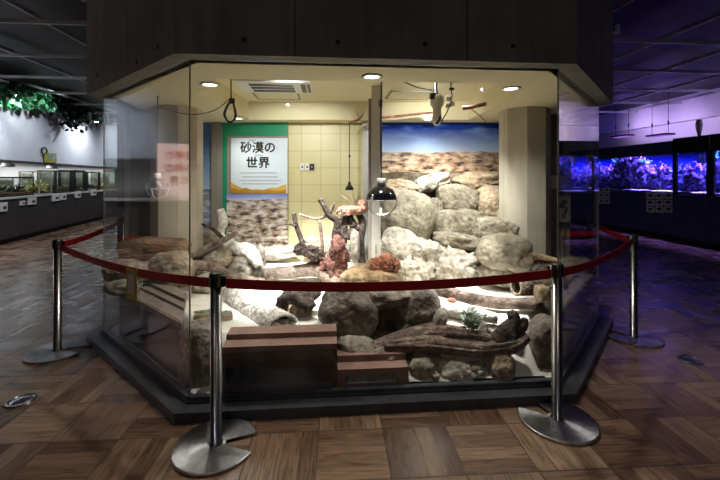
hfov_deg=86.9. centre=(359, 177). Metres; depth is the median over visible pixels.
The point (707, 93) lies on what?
trim
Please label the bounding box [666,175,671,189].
rock
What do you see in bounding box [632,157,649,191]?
rock
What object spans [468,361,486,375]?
rock
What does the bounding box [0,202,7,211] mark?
card
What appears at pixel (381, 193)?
dome lamp
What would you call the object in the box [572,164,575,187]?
rock
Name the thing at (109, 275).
rock
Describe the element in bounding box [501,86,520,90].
recessed light
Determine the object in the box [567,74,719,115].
trim
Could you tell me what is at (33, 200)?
card
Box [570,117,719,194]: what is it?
wall
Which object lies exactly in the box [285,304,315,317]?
rock
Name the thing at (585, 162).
tank
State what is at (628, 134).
lamp
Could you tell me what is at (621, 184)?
rock
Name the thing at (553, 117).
wall
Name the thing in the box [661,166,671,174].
coral
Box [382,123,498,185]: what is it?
print
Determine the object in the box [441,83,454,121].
lamp
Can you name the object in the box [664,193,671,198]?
picture card
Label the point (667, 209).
picture card
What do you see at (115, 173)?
wall
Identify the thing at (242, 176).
print
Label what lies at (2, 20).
trim
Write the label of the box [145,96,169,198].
dome lamp
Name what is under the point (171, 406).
base
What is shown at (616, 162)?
coral
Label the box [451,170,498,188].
rock
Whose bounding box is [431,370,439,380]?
rock
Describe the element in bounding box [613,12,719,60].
trim
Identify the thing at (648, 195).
picture card
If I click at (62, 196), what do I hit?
card
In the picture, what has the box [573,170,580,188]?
rock
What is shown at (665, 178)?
rock
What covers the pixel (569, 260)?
rock
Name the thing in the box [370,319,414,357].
pond water
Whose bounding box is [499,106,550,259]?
column
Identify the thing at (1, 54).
trim
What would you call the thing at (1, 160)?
trim
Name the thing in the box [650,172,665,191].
rock
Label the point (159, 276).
belt
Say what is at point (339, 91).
ceiling
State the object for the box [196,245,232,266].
rock
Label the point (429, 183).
rock
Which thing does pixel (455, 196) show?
rock
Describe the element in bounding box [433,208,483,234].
rock
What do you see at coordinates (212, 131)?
panel
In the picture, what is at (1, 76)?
trim
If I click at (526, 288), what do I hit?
log
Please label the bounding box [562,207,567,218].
picture
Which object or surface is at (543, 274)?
belt
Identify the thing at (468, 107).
branch
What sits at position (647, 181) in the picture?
rock
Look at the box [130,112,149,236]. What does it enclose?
wall
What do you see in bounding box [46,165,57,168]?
lamp
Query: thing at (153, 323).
stepped ledge
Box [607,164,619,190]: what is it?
rock
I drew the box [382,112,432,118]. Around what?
branch
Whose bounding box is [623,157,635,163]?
coral
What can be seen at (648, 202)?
picture card
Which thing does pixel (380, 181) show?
socket
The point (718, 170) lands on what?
rock
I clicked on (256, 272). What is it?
rock
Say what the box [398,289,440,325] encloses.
rock
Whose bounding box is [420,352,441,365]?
rock
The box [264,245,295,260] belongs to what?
rock
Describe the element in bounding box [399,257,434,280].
rock
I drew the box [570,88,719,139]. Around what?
beam
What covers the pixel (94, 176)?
terrarium
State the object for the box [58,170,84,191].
terrarium
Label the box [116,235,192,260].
rock
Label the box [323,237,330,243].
rock
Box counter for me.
[0,189,116,244]
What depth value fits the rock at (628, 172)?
10.54 m
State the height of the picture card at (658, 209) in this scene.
0.148 m
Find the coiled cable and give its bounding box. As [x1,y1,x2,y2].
[223,79,236,122]
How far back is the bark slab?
3.61 m
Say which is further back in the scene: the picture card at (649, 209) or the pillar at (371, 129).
the picture card at (649, 209)
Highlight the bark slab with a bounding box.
[530,252,562,262]
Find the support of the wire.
hanging from the coiled cable
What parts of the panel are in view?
panel frame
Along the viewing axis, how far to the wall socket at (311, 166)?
5.07 m
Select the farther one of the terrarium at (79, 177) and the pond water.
the terrarium at (79, 177)
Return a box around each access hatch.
[252,93,300,99]
[385,90,432,99]
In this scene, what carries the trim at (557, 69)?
attached to the canopy
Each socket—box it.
[154,173,160,178]
[309,164,313,169]
[377,178,385,185]
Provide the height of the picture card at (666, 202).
0.144 m
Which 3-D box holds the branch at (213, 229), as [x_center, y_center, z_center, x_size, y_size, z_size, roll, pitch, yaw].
[-1.512,0.546,3.901,0.227,0.169,0.046,0,0,0]
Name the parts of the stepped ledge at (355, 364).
panel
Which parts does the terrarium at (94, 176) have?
frame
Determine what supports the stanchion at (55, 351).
on the floor at (656, 413)
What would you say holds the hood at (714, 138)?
attached to the tank at (714, 138)
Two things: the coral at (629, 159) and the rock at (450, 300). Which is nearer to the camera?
the rock at (450, 300)
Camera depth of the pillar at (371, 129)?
3.97 m
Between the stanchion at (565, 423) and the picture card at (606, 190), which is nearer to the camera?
the stanchion at (565, 423)
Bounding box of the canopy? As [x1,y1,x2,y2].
[87,0,612,115]
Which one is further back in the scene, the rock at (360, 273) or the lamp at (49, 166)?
the lamp at (49, 166)
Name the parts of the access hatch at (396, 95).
lid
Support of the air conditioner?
attached to the ceiling at (339, 91)
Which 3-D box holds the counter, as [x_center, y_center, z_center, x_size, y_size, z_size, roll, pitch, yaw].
[-8.353,0.945,8.966,0.860,1.030,16.000,0,0,-14]
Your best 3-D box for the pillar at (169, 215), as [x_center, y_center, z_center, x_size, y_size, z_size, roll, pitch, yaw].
[-1.960,0.360,4.080,0.486,2.200,0.486,0,0,0]
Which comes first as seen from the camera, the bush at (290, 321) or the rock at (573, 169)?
the bush at (290, 321)
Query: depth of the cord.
3.90 m
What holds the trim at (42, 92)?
attached to the ceiling at (640, 19)
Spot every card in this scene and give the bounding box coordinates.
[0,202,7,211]
[27,197,36,204]
[51,194,58,200]
[59,193,65,199]
[74,191,80,197]
[90,189,95,195]
[126,265,136,300]
[604,188,609,192]
[604,193,609,197]
[646,193,653,198]
[646,199,653,205]
[646,206,653,212]
[655,193,662,198]
[655,199,662,205]
[655,206,662,212]
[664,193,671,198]
[664,199,671,205]
[664,206,671,212]
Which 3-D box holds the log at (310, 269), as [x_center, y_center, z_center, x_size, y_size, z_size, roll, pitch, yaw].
[-0.594,0.933,3.950,0.888,0.373,0.479,0,0,0]
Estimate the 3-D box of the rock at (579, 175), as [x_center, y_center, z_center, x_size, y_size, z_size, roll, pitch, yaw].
[7.545,0.093,12.694,0.526,0.538,0.525,0,0,0]
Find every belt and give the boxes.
[60,244,208,286]
[65,217,124,246]
[226,269,551,291]
[564,239,631,275]
[591,219,625,240]
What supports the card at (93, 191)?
attached to the counter
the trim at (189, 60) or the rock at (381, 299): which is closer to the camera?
the trim at (189, 60)
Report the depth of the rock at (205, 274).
3.62 m
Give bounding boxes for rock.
[101,258,148,282]
[104,279,141,295]
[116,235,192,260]
[148,250,196,285]
[178,318,209,387]
[192,272,225,293]
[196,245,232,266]
[203,230,217,245]
[225,254,252,275]
[250,242,266,276]
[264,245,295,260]
[275,280,321,318]
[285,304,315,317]
[304,235,318,242]
[305,241,330,251]
[318,292,378,337]
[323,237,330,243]
[337,335,373,352]
[340,265,402,281]
[368,256,380,269]
[370,280,411,308]
[373,346,399,360]
[378,307,402,319]
[379,252,393,271]
[381,188,438,239]
[381,226,419,259]
[386,178,419,190]
[391,258,400,271]
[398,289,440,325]
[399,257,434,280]
[407,236,446,270]
[409,355,433,378]
[414,171,450,192]
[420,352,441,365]
[431,197,443,210]
[431,231,479,250]
[431,307,447,324]
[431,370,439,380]
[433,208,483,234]
[433,246,482,279]
[436,183,479,209]
[436,357,474,381]
[447,298,456,302]
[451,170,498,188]
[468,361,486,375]
[471,216,519,238]
[471,371,476,378]
[475,232,534,272]
[476,185,498,216]
[476,370,483,376]
[478,265,523,287]
[483,352,515,380]
[485,324,497,334]
[525,313,566,368]
[527,259,553,271]
[533,284,550,302]
[543,272,593,353]
[562,256,594,275]
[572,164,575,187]
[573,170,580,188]
[577,174,580,186]
[579,168,591,189]
[588,168,605,187]
[601,171,608,187]
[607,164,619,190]
[616,158,629,191]
[623,161,636,191]
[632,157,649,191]
[639,164,654,191]
[643,174,653,191]
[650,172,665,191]
[661,174,671,192]
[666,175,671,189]
[678,173,688,192]
[682,172,700,193]
[698,158,719,194]
[698,168,705,180]
[716,169,719,194]
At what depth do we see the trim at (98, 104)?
11.22 m
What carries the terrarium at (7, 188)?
on the counter
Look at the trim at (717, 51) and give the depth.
6.78 m
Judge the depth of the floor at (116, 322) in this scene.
2.51 m
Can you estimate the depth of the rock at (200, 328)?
2.50 m
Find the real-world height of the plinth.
0.025 m
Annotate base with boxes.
[87,308,612,423]
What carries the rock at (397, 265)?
on the rock at (360, 273)
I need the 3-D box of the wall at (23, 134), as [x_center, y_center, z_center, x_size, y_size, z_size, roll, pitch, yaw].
[-8.368,-1.260,8.962,0.830,1.760,16.000,0,0,-14]
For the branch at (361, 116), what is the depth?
4.69 m
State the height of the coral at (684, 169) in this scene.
0.318 m
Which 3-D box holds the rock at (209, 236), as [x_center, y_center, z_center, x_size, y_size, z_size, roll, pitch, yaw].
[-1.747,0.759,4.401,0.276,0.300,0.283,0,0,0]
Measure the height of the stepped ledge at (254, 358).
0.335 m
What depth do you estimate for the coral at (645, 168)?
10.01 m
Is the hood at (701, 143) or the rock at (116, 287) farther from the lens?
the hood at (701, 143)
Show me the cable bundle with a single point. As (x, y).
(697, 124)
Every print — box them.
[48,153,54,159]
[226,194,287,246]
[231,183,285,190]
[231,187,285,192]
[241,172,276,173]
[242,176,277,177]
[243,183,277,184]
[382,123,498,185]
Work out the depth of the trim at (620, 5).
4.38 m
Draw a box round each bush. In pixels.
[283,319,299,324]
[460,304,484,330]
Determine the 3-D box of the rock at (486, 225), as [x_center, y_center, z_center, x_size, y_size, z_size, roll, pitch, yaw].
[1.412,0.540,3.974,0.452,0.269,0.358,0,0,0]
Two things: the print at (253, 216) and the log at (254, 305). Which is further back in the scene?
the print at (253, 216)
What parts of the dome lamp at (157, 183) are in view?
lamp shade, cord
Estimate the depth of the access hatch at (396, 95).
4.43 m
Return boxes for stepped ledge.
[119,279,185,379]
[222,324,336,391]
[337,348,408,386]
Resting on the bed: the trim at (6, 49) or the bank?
the bank
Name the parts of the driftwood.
knob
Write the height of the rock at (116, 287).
0.126 m
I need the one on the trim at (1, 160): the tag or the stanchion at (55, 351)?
the tag
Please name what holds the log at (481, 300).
on the bed
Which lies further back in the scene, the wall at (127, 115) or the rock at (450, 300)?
the wall at (127, 115)
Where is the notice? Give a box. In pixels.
[551,175,568,188]
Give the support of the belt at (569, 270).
attached to the stanchion at (632, 336)
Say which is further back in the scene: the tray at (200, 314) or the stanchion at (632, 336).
the stanchion at (632, 336)
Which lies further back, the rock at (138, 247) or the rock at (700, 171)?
the rock at (700, 171)
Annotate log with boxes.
[194,260,264,279]
[222,287,297,325]
[261,250,340,281]
[418,280,543,309]
[441,304,498,323]
[510,278,568,295]
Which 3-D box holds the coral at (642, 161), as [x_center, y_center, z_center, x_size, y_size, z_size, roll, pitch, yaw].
[7.708,-0.417,10.250,0.251,0.278,0.310,0,0,-38]
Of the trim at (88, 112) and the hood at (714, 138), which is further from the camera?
the trim at (88, 112)
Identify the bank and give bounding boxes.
[381,172,478,252]
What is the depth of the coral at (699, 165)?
8.65 m
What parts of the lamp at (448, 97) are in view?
bulb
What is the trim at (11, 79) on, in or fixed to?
attached to the wall at (23, 134)
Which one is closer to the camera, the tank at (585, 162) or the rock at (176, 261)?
the rock at (176, 261)
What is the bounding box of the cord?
[379,84,382,164]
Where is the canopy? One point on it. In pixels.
(129, 42)
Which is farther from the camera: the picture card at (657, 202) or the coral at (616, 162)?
the coral at (616, 162)
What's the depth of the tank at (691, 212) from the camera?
8.44 m
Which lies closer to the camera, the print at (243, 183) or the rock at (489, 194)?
the rock at (489, 194)
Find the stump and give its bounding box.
[335,190,367,262]
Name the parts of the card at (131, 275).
label panel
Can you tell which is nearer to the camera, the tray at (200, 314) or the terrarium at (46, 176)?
the tray at (200, 314)
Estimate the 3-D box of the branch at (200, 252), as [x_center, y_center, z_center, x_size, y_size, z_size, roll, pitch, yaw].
[-1.475,0.687,3.859,0.461,0.274,0.121,0,0,-21]
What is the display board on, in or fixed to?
attached to the wall at (325, 146)
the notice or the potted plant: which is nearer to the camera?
the notice
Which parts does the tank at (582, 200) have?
panel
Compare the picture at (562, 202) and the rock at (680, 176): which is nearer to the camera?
the picture at (562, 202)
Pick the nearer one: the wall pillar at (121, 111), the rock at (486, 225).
the rock at (486, 225)
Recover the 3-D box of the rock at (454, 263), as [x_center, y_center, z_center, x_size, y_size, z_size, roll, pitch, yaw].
[1.072,0.974,4.162,0.577,0.488,0.464,0,0,6]
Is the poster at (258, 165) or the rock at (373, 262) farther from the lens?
the poster at (258, 165)
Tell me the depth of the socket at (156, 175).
3.40 m
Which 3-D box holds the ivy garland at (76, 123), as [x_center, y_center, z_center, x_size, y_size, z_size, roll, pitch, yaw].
[-8.030,-1.653,10.845,0.750,0.797,0.766,0,0,0]
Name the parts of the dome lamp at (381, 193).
lamp shade, cord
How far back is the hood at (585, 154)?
12.16 m
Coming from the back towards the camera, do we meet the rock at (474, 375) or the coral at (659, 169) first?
the coral at (659, 169)
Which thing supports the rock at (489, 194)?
on the bank
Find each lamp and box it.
[0,163,15,166]
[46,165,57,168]
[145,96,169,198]
[345,123,353,189]
[365,82,397,215]
[404,82,443,124]
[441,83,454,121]
[610,104,634,137]
[645,92,675,136]
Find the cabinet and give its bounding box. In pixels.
[594,141,703,239]
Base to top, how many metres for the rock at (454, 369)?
0.182 m
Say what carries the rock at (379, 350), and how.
on the bed
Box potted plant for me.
[25,179,48,190]
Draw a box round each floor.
[0,216,719,479]
[100,311,601,403]
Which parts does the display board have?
grey panel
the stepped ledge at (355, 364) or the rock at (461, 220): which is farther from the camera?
the rock at (461, 220)
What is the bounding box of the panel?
[203,122,221,230]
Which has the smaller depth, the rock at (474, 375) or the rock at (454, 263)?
the rock at (474, 375)
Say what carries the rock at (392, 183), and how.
on the bank
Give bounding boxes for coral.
[612,158,621,165]
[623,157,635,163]
[639,158,651,164]
[643,166,656,175]
[653,161,666,173]
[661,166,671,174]
[678,162,692,174]
[686,165,696,172]
[694,161,701,168]
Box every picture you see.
[559,199,566,208]
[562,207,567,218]
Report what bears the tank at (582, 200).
on the floor at (656, 413)
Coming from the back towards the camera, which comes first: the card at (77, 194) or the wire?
the card at (77, 194)
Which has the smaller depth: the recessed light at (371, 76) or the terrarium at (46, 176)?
the recessed light at (371, 76)
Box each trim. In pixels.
[0,18,719,44]
[0,45,86,82]
[0,53,719,73]
[0,74,116,112]
[0,75,719,91]
[0,159,116,168]
[2,0,86,45]
[28,91,680,104]
[63,103,637,112]
[85,112,603,120]
[103,96,104,328]
[189,60,190,395]
[557,69,558,262]
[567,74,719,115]
[570,92,717,124]
[597,104,598,313]
[613,0,633,12]
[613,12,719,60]
[613,50,719,86]
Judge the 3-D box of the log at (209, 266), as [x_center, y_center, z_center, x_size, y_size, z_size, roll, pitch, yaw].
[-1.339,0.955,3.801,0.754,0.316,0.132,0,0,-16]
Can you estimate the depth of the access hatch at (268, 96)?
4.49 m
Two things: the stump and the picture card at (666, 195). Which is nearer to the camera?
the stump
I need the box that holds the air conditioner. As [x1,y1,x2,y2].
[233,79,312,93]
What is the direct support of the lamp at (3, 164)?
hanging from the wall at (23, 134)
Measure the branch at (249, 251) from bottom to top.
0.649 m
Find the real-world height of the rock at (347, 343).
0.174 m
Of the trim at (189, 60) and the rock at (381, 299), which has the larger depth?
the rock at (381, 299)
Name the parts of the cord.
cord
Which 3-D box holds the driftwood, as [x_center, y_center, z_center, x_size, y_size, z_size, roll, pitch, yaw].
[0.643,1.105,2.748,1.122,0.320,0.303,0,0,0]
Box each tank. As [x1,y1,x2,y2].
[570,149,613,224]
[572,160,588,188]
[672,135,719,246]
[710,133,719,247]
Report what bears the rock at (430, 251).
on the rock at (454, 263)
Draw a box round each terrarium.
[0,177,33,197]
[19,171,51,194]
[37,170,71,193]
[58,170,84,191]
[72,172,99,190]
[91,171,116,189]
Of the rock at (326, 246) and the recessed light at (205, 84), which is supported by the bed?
the rock at (326, 246)
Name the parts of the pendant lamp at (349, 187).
lamp shade, cord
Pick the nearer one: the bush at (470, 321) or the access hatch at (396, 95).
the bush at (470, 321)
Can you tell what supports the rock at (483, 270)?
on the bed
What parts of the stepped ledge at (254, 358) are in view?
panel, panel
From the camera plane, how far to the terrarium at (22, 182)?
9.83 m
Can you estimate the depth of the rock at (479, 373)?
2.56 m
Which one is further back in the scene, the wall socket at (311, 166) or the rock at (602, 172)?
the rock at (602, 172)
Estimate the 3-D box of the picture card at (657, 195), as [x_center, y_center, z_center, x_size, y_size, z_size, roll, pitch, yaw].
[7.348,0.440,9.330,0.012,0.148,0.224,0,0,-5]
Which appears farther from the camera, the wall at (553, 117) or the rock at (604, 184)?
the rock at (604, 184)
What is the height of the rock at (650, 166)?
0.825 m
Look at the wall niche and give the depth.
10.82 m
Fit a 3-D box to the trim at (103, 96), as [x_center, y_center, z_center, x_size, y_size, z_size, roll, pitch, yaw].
[-2.320,0.320,3.444,0.009,2.120,0.009,0,0,0]
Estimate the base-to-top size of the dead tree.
0.952 m
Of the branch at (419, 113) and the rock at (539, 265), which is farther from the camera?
the branch at (419, 113)
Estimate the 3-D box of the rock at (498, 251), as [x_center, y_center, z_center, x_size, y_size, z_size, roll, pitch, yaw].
[1.429,0.730,3.739,0.557,0.386,0.375,0,0,-8]
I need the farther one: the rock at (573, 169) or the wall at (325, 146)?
the rock at (573, 169)
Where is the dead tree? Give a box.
[271,198,349,281]
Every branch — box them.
[192,231,237,259]
[201,223,223,238]
[216,208,262,267]
[348,110,363,122]
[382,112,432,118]
[462,102,486,122]
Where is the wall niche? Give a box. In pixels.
[0,163,113,188]
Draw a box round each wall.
[0,79,116,168]
[114,169,116,184]
[125,113,129,238]
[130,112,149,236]
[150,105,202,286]
[288,123,362,258]
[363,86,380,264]
[551,115,562,258]
[563,116,569,258]
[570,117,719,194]
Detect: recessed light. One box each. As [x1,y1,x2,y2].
[199,82,219,87]
[361,73,382,79]
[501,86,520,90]
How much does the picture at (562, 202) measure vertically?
0.116 m
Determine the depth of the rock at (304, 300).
2.95 m
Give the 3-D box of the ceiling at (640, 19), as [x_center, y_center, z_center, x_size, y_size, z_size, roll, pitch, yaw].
[0.000,-2.190,7.000,28.000,0.100,30.000,0,0,0]
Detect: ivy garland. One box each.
[0,80,56,113]
[30,88,114,125]
[59,109,94,132]
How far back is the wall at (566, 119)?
4.52 m
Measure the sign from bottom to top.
0.300 m
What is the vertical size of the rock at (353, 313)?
0.450 m
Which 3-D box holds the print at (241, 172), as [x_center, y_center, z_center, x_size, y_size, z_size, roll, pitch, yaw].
[-1.342,-0.068,5.044,0.475,0.016,0.002,0,0,0]
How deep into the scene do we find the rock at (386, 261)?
3.29 m
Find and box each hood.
[570,149,593,160]
[594,141,672,159]
[616,152,703,159]
[673,135,709,153]
[710,133,719,150]
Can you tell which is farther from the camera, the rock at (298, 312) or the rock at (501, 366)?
the rock at (298, 312)
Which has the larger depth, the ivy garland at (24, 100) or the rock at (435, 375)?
the ivy garland at (24, 100)
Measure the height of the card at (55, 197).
0.190 m
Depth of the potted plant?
9.86 m
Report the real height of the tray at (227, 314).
0.058 m
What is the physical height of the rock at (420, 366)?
0.145 m
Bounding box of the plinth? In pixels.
[101,314,599,400]
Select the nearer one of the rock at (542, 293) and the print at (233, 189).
the rock at (542, 293)
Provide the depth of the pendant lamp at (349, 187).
4.80 m
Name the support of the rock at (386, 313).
on the bed
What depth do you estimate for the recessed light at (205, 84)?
2.98 m
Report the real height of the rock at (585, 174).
0.759 m
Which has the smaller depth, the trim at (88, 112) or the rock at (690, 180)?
the rock at (690, 180)
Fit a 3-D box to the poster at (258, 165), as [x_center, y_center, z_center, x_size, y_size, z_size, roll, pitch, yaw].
[-1.339,-0.163,5.049,0.754,0.737,0.016,0,0,0]
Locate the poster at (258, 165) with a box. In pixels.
[231,138,287,193]
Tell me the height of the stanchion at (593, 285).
0.943 m
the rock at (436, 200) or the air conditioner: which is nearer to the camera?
the air conditioner
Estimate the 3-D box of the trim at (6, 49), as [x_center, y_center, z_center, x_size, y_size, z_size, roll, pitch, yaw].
[-5.698,-2.000,8.287,0.035,0.050,14.000,0,0,-5]
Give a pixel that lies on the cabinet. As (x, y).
(626, 211)
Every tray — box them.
[193,308,209,319]
[222,310,232,320]
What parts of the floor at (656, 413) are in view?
lid, lid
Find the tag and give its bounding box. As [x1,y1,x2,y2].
[41,147,56,162]
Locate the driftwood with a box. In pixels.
[373,310,530,356]
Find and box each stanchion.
[22,239,89,364]
[107,214,124,282]
[171,271,256,476]
[517,263,599,445]
[586,216,608,289]
[608,234,664,347]
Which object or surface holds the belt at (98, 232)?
attached to the stanchion at (124, 214)
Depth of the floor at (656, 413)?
2.34 m
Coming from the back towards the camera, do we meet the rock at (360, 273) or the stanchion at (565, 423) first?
the rock at (360, 273)
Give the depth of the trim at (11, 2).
4.73 m
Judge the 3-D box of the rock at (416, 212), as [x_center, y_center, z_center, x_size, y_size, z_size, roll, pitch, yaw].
[0.580,0.442,4.506,0.719,0.647,0.450,0,0,0]
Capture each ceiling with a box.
[0,0,719,121]
[105,60,596,122]
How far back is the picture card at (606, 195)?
11.08 m
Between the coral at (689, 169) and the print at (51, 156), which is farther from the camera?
the print at (51, 156)
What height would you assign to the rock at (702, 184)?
0.869 m
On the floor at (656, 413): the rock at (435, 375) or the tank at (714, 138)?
the tank at (714, 138)
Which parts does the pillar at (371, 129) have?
post, pane, post, post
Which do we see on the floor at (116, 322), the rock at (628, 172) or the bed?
the bed
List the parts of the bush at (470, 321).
stem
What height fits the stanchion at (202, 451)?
0.943 m
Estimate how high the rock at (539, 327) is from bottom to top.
0.519 m
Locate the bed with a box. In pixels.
[111,258,592,393]
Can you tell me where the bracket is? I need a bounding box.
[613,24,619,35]
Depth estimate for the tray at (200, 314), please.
2.98 m
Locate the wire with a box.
[158,99,228,114]
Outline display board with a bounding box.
[222,123,287,234]
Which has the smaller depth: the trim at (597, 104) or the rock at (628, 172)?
the trim at (597, 104)
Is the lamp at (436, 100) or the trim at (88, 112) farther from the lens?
the trim at (88, 112)
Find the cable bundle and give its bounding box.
[695,119,700,135]
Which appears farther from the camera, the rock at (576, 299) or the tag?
the tag
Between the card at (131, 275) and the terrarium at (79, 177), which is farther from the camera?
the terrarium at (79, 177)
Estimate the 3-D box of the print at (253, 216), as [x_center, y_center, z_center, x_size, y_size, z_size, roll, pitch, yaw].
[-1.369,0.569,5.055,0.811,0.723,0.010,0,0,0]
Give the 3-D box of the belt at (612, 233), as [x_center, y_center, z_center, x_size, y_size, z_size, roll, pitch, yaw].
[2.807,0.590,4.307,0.003,0.084,1.710,0,0,20]
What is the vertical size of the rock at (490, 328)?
0.082 m
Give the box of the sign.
[559,196,570,221]
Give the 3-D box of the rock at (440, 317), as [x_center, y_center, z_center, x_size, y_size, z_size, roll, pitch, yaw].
[0.607,1.087,2.921,0.132,0.160,0.150,0,0,0]
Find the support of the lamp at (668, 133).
hanging from the ceiling at (640, 19)
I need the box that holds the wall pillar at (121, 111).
[117,106,134,241]
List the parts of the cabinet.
panel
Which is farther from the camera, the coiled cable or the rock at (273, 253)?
the rock at (273, 253)
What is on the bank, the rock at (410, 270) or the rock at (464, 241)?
the rock at (464, 241)
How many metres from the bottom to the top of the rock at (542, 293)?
0.128 m
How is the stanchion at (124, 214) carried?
on the floor at (656, 413)
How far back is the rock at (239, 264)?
4.00 m
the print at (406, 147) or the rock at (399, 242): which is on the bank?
the rock at (399, 242)

